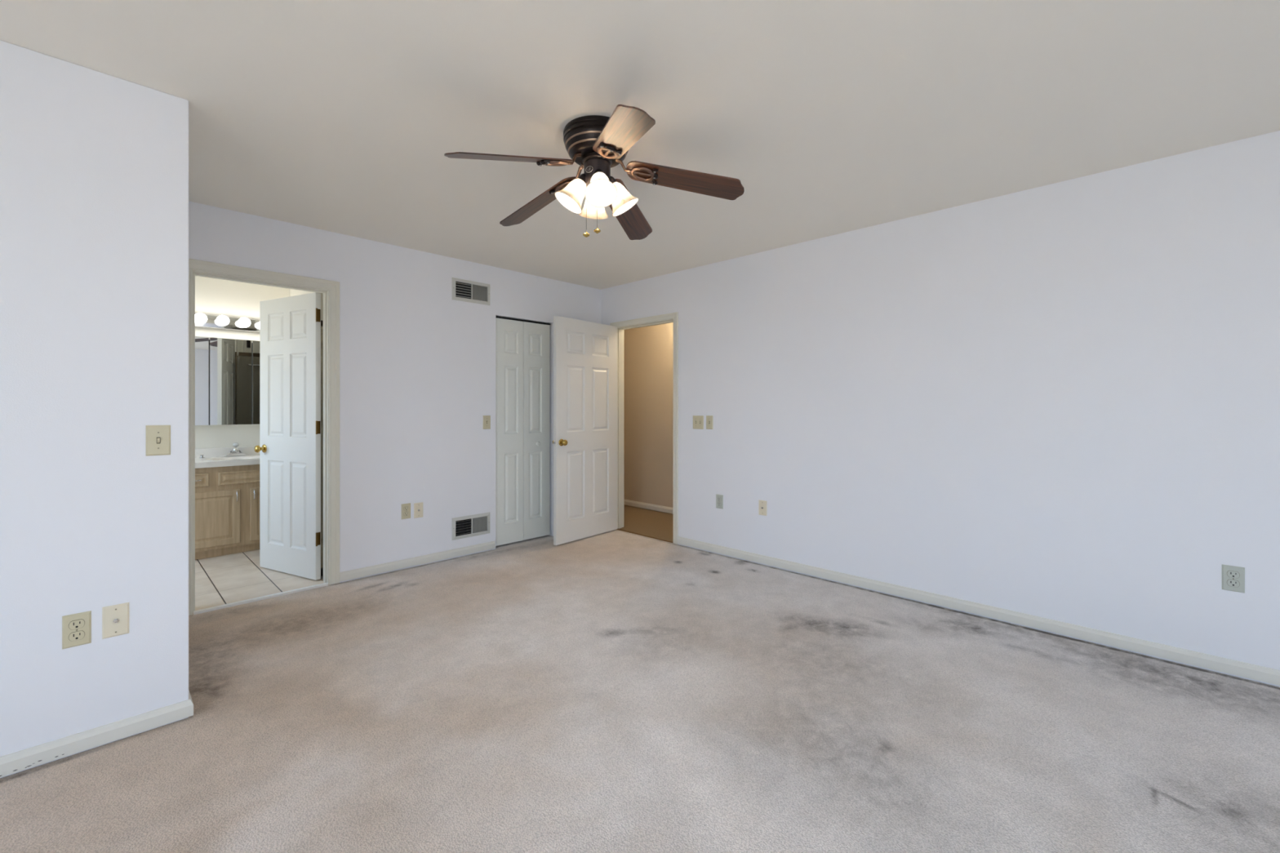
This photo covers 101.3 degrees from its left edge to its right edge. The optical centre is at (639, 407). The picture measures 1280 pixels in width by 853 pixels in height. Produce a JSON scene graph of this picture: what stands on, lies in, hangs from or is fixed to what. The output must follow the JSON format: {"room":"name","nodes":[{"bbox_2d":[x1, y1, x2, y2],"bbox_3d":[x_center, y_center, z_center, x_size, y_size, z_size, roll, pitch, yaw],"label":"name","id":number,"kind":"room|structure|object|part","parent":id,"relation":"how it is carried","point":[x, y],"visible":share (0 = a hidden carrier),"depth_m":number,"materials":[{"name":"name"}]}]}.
{"room":"empty bedroom","nodes":[
{"label":"empty bedroom","id":0,"kind":"room"},
{"bbox_2d":[0,40,188,778],"bbox_3d":[-3.123,0.006,1.728,1.450,2.440,2.359,0,0,44],"label":"wall","id":1,"kind":"structure","parent":0,"point":[94,165],"depth_m":1.87,"materials":[{"name":"paint"}]},
{"bbox_2d":[62,610,91,648],"bbox_3d":[-1.988,0.786,1.851,0.008,0.115,0.070,0,0,44],"label":"electrical outlet","id":2,"kind":"object","parent":1,"relation":"attached to","point":[76,628],"visible":1,"depth_m":1.85,"materials":[{"name":"beige plastic"}]},
{"bbox_2d":[68,630,84,641],"bbox_3d":[-1.987,0.807,1.851,0.001,0.032,0.040,0,0,44],"label":"receptacle","id":3,"kind":"object","parent":2,"relation":"attached to","point":[73,635],"depth_m":1.85,"materials":[{"name":"beige plastic"}]},
{"bbox_2d":[68,618,84,630],"bbox_3d":[-1.987,0.766,1.851,0.001,0.032,0.040,0,0,44],"label":"receptacle","id":4,"kind":"object","parent":2,"relation":"attached to","point":[73,624],"depth_m":1.85,"materials":[{"name":"beige plastic"}]},
{"bbox_2d":[0,689,193,777],"bbox_3d":[-3.012,1.185,1.751,1.348,0.064,2.316,0,0,44],"label":"baseboard","id":5,"kind":"structure","parent":1,"relation":"attached to","point":[16,762],"depth_m":1.88,"materials":[{"name":"paint"}]},
{"bbox_2d":[102,602,128,639],"bbox_3d":[-1.918,0.782,1.919,0.016,0.115,0.070,0,0,44],"label":"cable wall plate","id":6,"kind":"object","parent":1,"relation":"attached to","point":[115,618],"visible":1,"depth_m":1.92,"materials":[{"name":"beige plastic"}]},
{"bbox_2d":[146,425,170,456],"bbox_3d":[-1.838,0.127,2.002,0.015,0.115,0.070,0,0,44],"label":"light switch","id":7,"kind":"object","parent":1,"relation":"attached to","point":[157,437],"visible":1,"depth_m":2.00,"materials":[{"name":"beige plastic"}]},
{"bbox_2d":[195,453,259,468],"bbox_3d":[-3.490,0.479,4.525,0.550,0.085,0.924,0,0,44],"label":"countertop","id":8,"kind":"structure","parent":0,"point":[215,461],"depth_m":4.34,"materials":[{"name":"stone"}]},
{"bbox_2d":[224,442,246,456],"bbox_3d":[-3.588,0.376,4.665,0.146,0.120,0.156,0,0,44],"label":"faucet","id":9,"kind":"object","parent":8,"relation":"on","point":[236,451],"visible":1,"depth_m":4.68,"materials":[{"name":"silver metal"}]},
{"bbox_3d":[-3.621,0.336,4.698,0.048,0.039,0.048,0,0,44],"label":"handle","id":10,"kind":"part","parent":9,"relation":"part of","materials":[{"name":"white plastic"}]},
{"bbox_2d":[195,275,289,448],"bbox_3d":[-3.967,0.006,4.535,0.100,2.440,3.215,0,0,44],"label":"wall","id":11,"kind":"structure","parent":0,"point":[213,296],"depth_m":4.74,"materials":[{"name":"white paint"}]},
{"bbox_2d":[195,336,259,425],"bbox_3d":[-3.670,-0.226,4.696,0.103,0.765,0.908,0,0,44],"label":"medicine cabinet","id":12,"kind":"object","parent":11,"relation":"attached to","point":[227,371],"visible":0.62,"depth_m":4.64,"materials":[{"name":"silver metal"}]},
{"bbox_3d":[-3.846,-0.226,4.446,0.005,0.765,0.298,0,0,44],"label":"mirror door","id":13,"kind":"part","parent":12,"relation":"part of","materials":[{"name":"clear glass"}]},
{"bbox_3d":[-3.635,-0.226,4.663,0.005,0.765,0.298,0,0,44],"label":"mirror door","id":14,"kind":"part","parent":12,"relation":"part of","materials":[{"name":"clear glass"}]},
{"bbox_3d":[-3.424,-0.226,4.881,0.005,0.765,0.298,0,0,44],"label":"mirror door","id":15,"kind":"part","parent":12,"relation":"part of","materials":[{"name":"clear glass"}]},
{"bbox_2d":[195,312,259,332],"bbox_3d":[-3.646,-0.754,4.681,0.158,0.111,0.908,0,0,44],"label":"vanity light bar","id":16,"kind":"object","parent":11,"relation":"attached to","point":[221,322],"visible":0.41,"depth_m":4.65,"materials":[{"name":"silver metal"}]},
{"bbox_2d":[195,312,207,324],"bbox_3d":[-3.773,-0.763,4.502,0.091,0.092,0.091,0,0,7],"label":"bulb","id":17,"kind":"object","parent":16,"relation":"attached to","point":[200,318],"depth_m":4.48,"materials":[{"name":"white glass"}]},
{"bbox_2d":[216,315,229,325],"bbox_3d":[-3.667,-0.763,4.612,0.091,0.092,0.091,0,0,7],"label":"bulb","id":18,"kind":"object","parent":16,"relation":"attached to","point":[221,320],"depth_m":4.59,"materials":[{"name":"white glass"}]},
{"bbox_2d":[238,317,250,327],"bbox_3d":[-3.561,-0.763,4.721,0.091,0.092,0.091,0,0,-8],"label":"bulb","id":19,"kind":"object","parent":16,"relation":"attached to","point":[242,322],"depth_m":4.70,"materials":[{"name":"white glass"}]},
{"bbox_2d":[195,446,259,457],"bbox_3d":[-3.695,0.420,4.724,0.022,0.120,0.924,0,0,44],"label":"backsplash","id":20,"kind":"structure","parent":11,"relation":"attached to","point":[220,451],"depth_m":4.67,"materials":[{"name":"stone"}]},
{"bbox_2d":[289,288,323,320],"bbox_3d":[-2.457,0.006,4.739,1.785,2.440,0.820,0,0,44],"label":"wall","id":21,"kind":"structure","parent":0,"point":[293,292],"depth_m":4.69,"materials":[{"name":"white paint"}]},
{"bbox_2d":[320,320,323,576],"bbox_3d":[-2.057,0.294,4.067,0.071,1.840,0.832,0,0,44],"label":"door frame","id":22,"kind":"structure","parent":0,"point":[322,322],"depth_m":3.79,"materials":[{"name":"beige paint"}]},
{"bbox_2d":[188,200,600,582],"bbox_3d":[-1.573,0.006,4.286,0.115,2.440,3.471,0,0,44],"label":"wall","id":23,"kind":"structure","parent":0,"point":[417,362],"depth_m":3.99,"materials":[{"name":"paint"}]},
{"bbox_2d":[193,582,328,614],"bbox_3d":[-2.401,1.220,3.362,0.030,0.017,0.710,0,0,44],"label":"trim","id":24,"kind":"structure","parent":23,"relation":"attached to","point":[263,597],"depth_m":3.33,"materials":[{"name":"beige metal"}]},
{"bbox_2d":[188,258,339,615],"bbox_3d":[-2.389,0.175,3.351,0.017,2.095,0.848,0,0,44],"label":"trim","id":25,"kind":"structure","parent":23,"relation":"attached to","point":[333,286],"depth_m":3.61,"materials":[{"name":"paint"}]},
{"bbox_2d":[253,292,320,580],"bbox_3d":[-2.557,0.203,3.828,0.707,2.008,0.161,0,0,27],"label":"door","id":26,"kind":"structure","parent":23,"relation":"in","point":[289,448],"depth_m":3.79,"materials":[{"name":"paint"}]},
{"bbox_3d":[-2.839,0.310,3.916,0.062,0.062,0.063,0,0,27],"label":"knob","id":27,"kind":"part","parent":26,"relation":"part of","materials":[{"name":"gold metal"}]},
{"bbox_2d":[401,502,410,519],"bbox_3d":[-1.777,0.790,3.987,0.008,0.115,0.070,0,0,44],"label":"electrical outlet","id":28,"kind":"object","parent":23,"relation":"attached to","point":[406,508],"visible":1,"depth_m":3.98,"materials":[{"name":"beige plastic"}]},
{"bbox_2d":[403,506,408,511],"bbox_3d":[-1.775,0.770,3.985,0.003,0.032,0.040,0,0,44],"label":"receptacle","id":29,"kind":"object","parent":28,"relation":"attached to","point":[405,508],"depth_m":3.98,"materials":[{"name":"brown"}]},
{"bbox_2d":[339,541,495,582],"bbox_3d":[-1.673,1.185,4.091,0.014,0.064,1.212,0,0,44],"label":"baseboard","id":30,"kind":"structure","parent":23,"relation":"attached to","point":[396,565],"depth_m":4.02,"materials":[{"name":"paint"}]},
{"bbox_2d":[413,502,422,518],"bbox_3d":[-1.708,0.796,4.053,0.016,0.115,0.070,0,0,44],"label":"cable wall plate","id":31,"kind":"object","parent":23,"relation":"attached to","point":[418,507],"visible":1,"depth_m":4.05,"materials":[{"name":"beige plastic"}]},
{"bbox_2d":[452,277,489,305],"bbox_3d":[-1.401,-0.963,4.370,0.016,0.180,0.342,0,0,44],"label":"air vent","id":32,"kind":"object","parent":23,"relation":"in","point":[466,291],"visible":1,"depth_m":4.37,"materials":[{"name":"metal"}]},
{"bbox_2d":[452,511,489,540],"bbox_3d":[-1.401,0.990,4.370,0.016,0.180,0.342,0,0,44],"label":"air vent","id":33,"kind":"object","parent":23,"relation":"in","point":[469,526],"visible":1,"depth_m":4.37,"materials":[{"name":"metal"}]},
{"bbox_2d":[483,415,490,429],"bbox_3d":[-1.304,0.129,4.471,0.015,0.115,0.070,0,0,44],"label":"light switch","id":34,"kind":"object","parent":23,"relation":"attached to","point":[486,419],"visible":1,"depth_m":4.47,"materials":[{"name":"beige plastic"}]},
{"bbox_2d":[495,315,550,546],"bbox_3d":[-1.054,0.207,4.777,0.063,2.006,0.594,0,0,44],"label":"door","id":35,"kind":"structure","parent":23,"relation":"in","point":[522,348],"depth_m":4.75,"materials":[{"name":"paint"}]},
{"bbox_2d":[0,505,1279,852],"bbox_3d":[-0.324,1.280,2.105,8.715,0.132,6.795,0,0,44],"label":"floor","id":36,"kind":"structure","parent":0,"point":[615,691],"depth_m":2.00,"materials":[{"name":"beige carpet"}]},
{"bbox_2d":[195,464,259,559],"bbox_3d":[-3.495,0.848,4.527,0.579,0.733,0.920,0,0,44],"label":"vanity cabinet","id":37,"kind":"object","parent":36,"relation":"on","point":[227,498],"visible":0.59,"depth_m":4.28,"materials":[{"name":"brown wood"}]},
{"bbox_3d":[-3.515,0.581,4.140,0.019,0.108,0.176,0,0,44],"label":"drawer","id":38,"kind":"part","parent":37,"relation":"part of","materials":[{"name":"brown wood"}]},
{"bbox_3d":[-3.446,0.899,4.212,0.019,0.446,0.377,0,0,44],"label":"door","id":39,"kind":"part","parent":37,"relation":"part of","materials":[{"name":"brown wood"}]},
{"bbox_2d":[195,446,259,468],"bbox_3d":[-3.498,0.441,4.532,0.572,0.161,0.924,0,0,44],"label":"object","id":40,"kind":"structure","parent":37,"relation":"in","point":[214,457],"depth_m":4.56,"materials":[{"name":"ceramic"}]},
{"bbox_3d":[-3.291,0.581,4.371,0.019,0.108,0.350,0,0,44],"label":"false drawer","id":41,"kind":"part","parent":37,"relation":"part of","materials":[{"name":"brown wood"}]},
{"bbox_3d":[-3.136,0.899,4.531,0.019,0.446,0.375,0,0,44],"label":"door","id":42,"kind":"part","parent":37,"relation":"part of","materials":[{"name":"brown wood"}]},
{"bbox_2d":[0,0,1279,289],"bbox_3d":[0.017,-1.264,1.102,6.830,0.100,5.830,0,0,44],"label":"ceiling","id":43,"kind":"structure","parent":0,"point":[831,117],"depth_m":2.06,"materials":[{"name":"paint"}]},
{"bbox_2d":[444,104,744,239],"bbox_3d":[-0.232,-0.975,2.333,1.227,0.477,1.234,0,0,44],"label":"ceiling fan","id":44,"kind":"object","parent":43,"relation":"hanging from","point":[597,144],"visible":1,"depth_m":2.27,"materials":[{"name":"brown wood"}]},
{"bbox_3d":[-0.512,-0.999,2.106,0.524,0.134,0.132,0,0,-34],"label":"blade","id":45,"kind":"part","parent":44,"relation":"part of","materials":[{"name":"brown wood"}]},
{"bbox_3d":[-0.494,-0.999,2.568,0.524,0.133,0.132,0,0,39],"label":"blade","id":46,"kind":"part","parent":44,"relation":"part of","materials":[{"name":"brown wood"}]},
{"bbox_3d":[-0.401,-1.018,2.181,0.029,0.040,0.092,0,0,-34],"label":"mounting plate","id":47,"kind":"part","parent":44,"relation":"part of","materials":[{"name":"brown metal"}]},
{"bbox_3d":[-0.312,-0.932,2.299,0.131,0.147,0.131,0,0,33],"label":"lamp shade","id":48,"kind":"part","parent":44,"relation":"part of","materials":[{"name":"white glass"}]},
{"bbox_3d":[-0.251,-1.004,2.312,0.054,0.053,0.051,0,0,-12],"label":"lamp arm","id":49,"kind":"part","parent":44,"relation":"part of","materials":[{"name":"grey metal"}]},
{"bbox_3d":[-0.232,-0.867,2.270,0.003,0.216,0.003,0,0,44],"label":"pull chain","id":50,"kind":"part","parent":44,"relation":"part of","materials":[{"name":"grey metal"}]},
{"bbox_3d":[-0.215,-0.932,2.447,0.131,0.147,0.131,0,0,33],"label":"lamp shade","id":51,"kind":"part","parent":44,"relation":"part of","materials":[{"name":"white glass"}]},
{"bbox_3d":[-0.177,-1.004,2.263,0.051,0.053,0.054,0,0,-12],"label":"lamp arm","id":52,"kind":"part","parent":44,"relation":"part of","materials":[{"name":"brown metal"}]},
{"bbox_3d":[-0.171,-0.955,2.235,0.045,0.069,0.058,0,0,-12],"label":"bulb","id":53,"kind":"part","parent":44,"relation":"part of","materials":[{"name":"white glass"}]},
{"bbox_3d":[-0.164,-0.932,2.202,0.131,0.147,0.131,0,0,33],"label":"lamp shade","id":54,"kind":"part","parent":44,"relation":"part of","materials":[{"name":"white glass"}]},
{"bbox_3d":[-0.115,-1.026,2.080,0.092,0.040,0.029,0,0,-17],"label":"mounting plate","id":55,"kind":"part","parent":44,"relation":"part of","materials":[{"name":"brown metal"}]},
{"bbox_3d":[-0.128,-1.004,2.338,0.054,0.053,0.051,0,0,-12],"label":"lamp arm","id":56,"kind":"part","parent":44,"relation":"part of","materials":[{"name":"brown metal"}]},
{"bbox_3d":[-0.075,-1.011,1.952,0.132,0.119,0.524,0,0,-17],"label":"blade","id":57,"kind":"part","parent":44,"relation":"part of","materials":[{"name":"brown wood"}]},
{"bbox_3d":[-0.067,-0.932,2.350,0.131,0.147,0.131,0,0,33],"label":"lamp shade","id":58,"kind":"part","parent":44,"relation":"part of","materials":[{"name":"white glass"}]},
{"bbox_3d":[-0.065,-1.001,2.694,0.132,0.131,0.524,0,0,19],"label":"blade","id":59,"kind":"part","parent":44,"relation":"part of","materials":[{"name":"brown wood"}]},
{"bbox_3d":[0.066,-1.024,2.329,0.029,0.040,0.092,0,0,-1],"label":"mounting plate","id":60,"kind":"part","parent":44,"relation":"part of","materials":[{"name":"brown metal"}]},
{"bbox_3d":[0.200,-1.008,2.330,0.524,0.123,0.132,0,0,-1],"label":"blade","id":61,"kind":"part","parent":44,"relation":"part of","materials":[{"name":"brown wood"}]},
{"bbox_2d":[623,322,673,514],"bbox_3d":[0.887,0.006,5.593,4.800,2.440,0.100,0,0,44],"label":"wall","id":62,"kind":"structure","parent":0,"point":[648,351],"depth_m":6.28,"materials":[{"name":"beige paint"}]},
{"bbox_2d":[623,499,673,513],"bbox_3d":[0.848,1.185,5.552,4.600,0.064,0.014,0,0,44],"label":"baseboard","id":63,"kind":"structure","parent":62,"relation":"attached to","point":[645,505],"depth_m":6.26,"materials":[{"name":"paint"}]},
{"bbox_2d":[600,130,1279,687],"bbox_3d":[2.047,0.006,3.115,6.715,2.440,0.115,0,0,44],"label":"wall","id":64,"kind":"structure","parent":0,"point":[1060,401],"depth_m":2.93,"materials":[{"name":"paint"}]},
{"bbox_2d":[552,315,617,545],"bbox_3d":[-0.493,0.205,4.930,0.161,2.018,0.830,0,0,40],"label":"door","id":65,"kind":"structure","parent":64,"relation":"in","point":[585,440],"depth_m":4.88,"materials":[{"name":"paint"}]},
{"bbox_3d":[-0.674,0.312,4.634,0.063,0.062,0.062,0,0,40],"label":"knob","id":66,"kind":"part","parent":65,"relation":"part of","materials":[{"name":"gold metal"}]},
{"bbox_2d":[609,311,678,544],"bbox_3d":[0.020,0.186,4.988,0.884,2.072,0.017,0,0,44],"label":"trim","id":67,"kind":"structure","parent":64,"relation":"attached to","point":[674,316],"depth_m":4.69,"materials":[{"name":"paint"}]},
{"bbox_2d":[617,319,673,528],"bbox_3d":[0.067,0.207,5.037,0.804,2.033,0.121,0,0,44],"label":"trim","id":68,"kind":"structure","parent":64,"relation":"attached to","point":[620,330],"depth_m":5.29,"materials":[{"name":"paint"}]},
{"bbox_2d":[617,528,673,542],"bbox_3d":[0.039,1.224,5.008,0.018,0.007,0.769,0,0,-44],"label":"trim","id":69,"kind":"structure","parent":64,"relation":"attached to","point":[618,529],"depth_m":4.97,"materials":[{"name":"brown wood"}]},
{"bbox_2d":[693,415,703,429],"bbox_3d":[0.498,0.131,4.525,0.116,0.115,0.015,0,0,44],"label":"light switch","id":70,"kind":"object","parent":64,"relation":"attached to","point":[698,420],"visible":1,"depth_m":4.52,"materials":[{"name":"beige plastic"}]},
{"bbox_2d":[706,415,712,429],"bbox_3d":[0.585,0.129,4.441,0.070,0.115,0.015,0,0,44],"label":"light switch","id":71,"kind":"object","parent":64,"relation":"attached to","point":[708,418],"visible":1,"depth_m":4.44,"materials":[{"name":"beige plastic"}]},
{"bbox_2d":[715,493,723,509],"bbox_3d":[0.661,0.786,4.371,0.070,0.115,0.008,0,0,44],"label":"electrical outlet","id":72,"kind":"object","parent":64,"relation":"attached to","point":[719,498],"visible":1,"depth_m":4.37,"materials":[{"name":"grey plastic"}]},
{"bbox_2d":[759,500,766,515],"bbox_3d":[0.953,0.784,4.084,0.070,0.115,0.016,0,0,44],"label":"cable wall plate","id":73,"kind":"object","parent":64,"relation":"attached to","point":[762,504],"visible":1,"depth_m":4.08,"materials":[{"name":"beige plastic"}]},
{"bbox_2d":[677,536,1279,685],"bbox_3d":[2.335,1.185,2.747,5.560,0.064,0.014,0,0,44],"label":"baseboard","id":74,"kind":"structure","parent":64,"relation":"attached to","point":[1258,673],"depth_m":2.91,"materials":[{"name":"paint"}]},
{"bbox_2d":[1222,564,1244,593],"bbox_3d":[2.705,0.782,2.391,0.070,0.115,0.008,0,0,44],"label":"electrical outlet","id":75,"kind":"object","parent":64,"relation":"attached to","point":[1233,577],"visible":1,"depth_m":2.39,"materials":[{"name":"grey plastic"}]},
{"bbox_2d":[1226,579,1239,587],"bbox_3d":[2.704,0.802,2.390,0.040,0.032,0.001,0,0,44],"label":"receptacle","id":76,"kind":"object","parent":75,"relation":"attached to","point":[1230,583],"depth_m":2.39,"materials":[{"name":"grey plastic"}]},
{"bbox_2d":[1226,570,1239,578],"bbox_3d":[2.704,0.762,2.390,0.040,0.032,0.001,0,0,44],"label":"receptacle","id":77,"kind":"object","parent":75,"relation":"attached to","point":[1230,574],"depth_m":2.39,"materials":[{"name":"grey plastic"}]}
]}

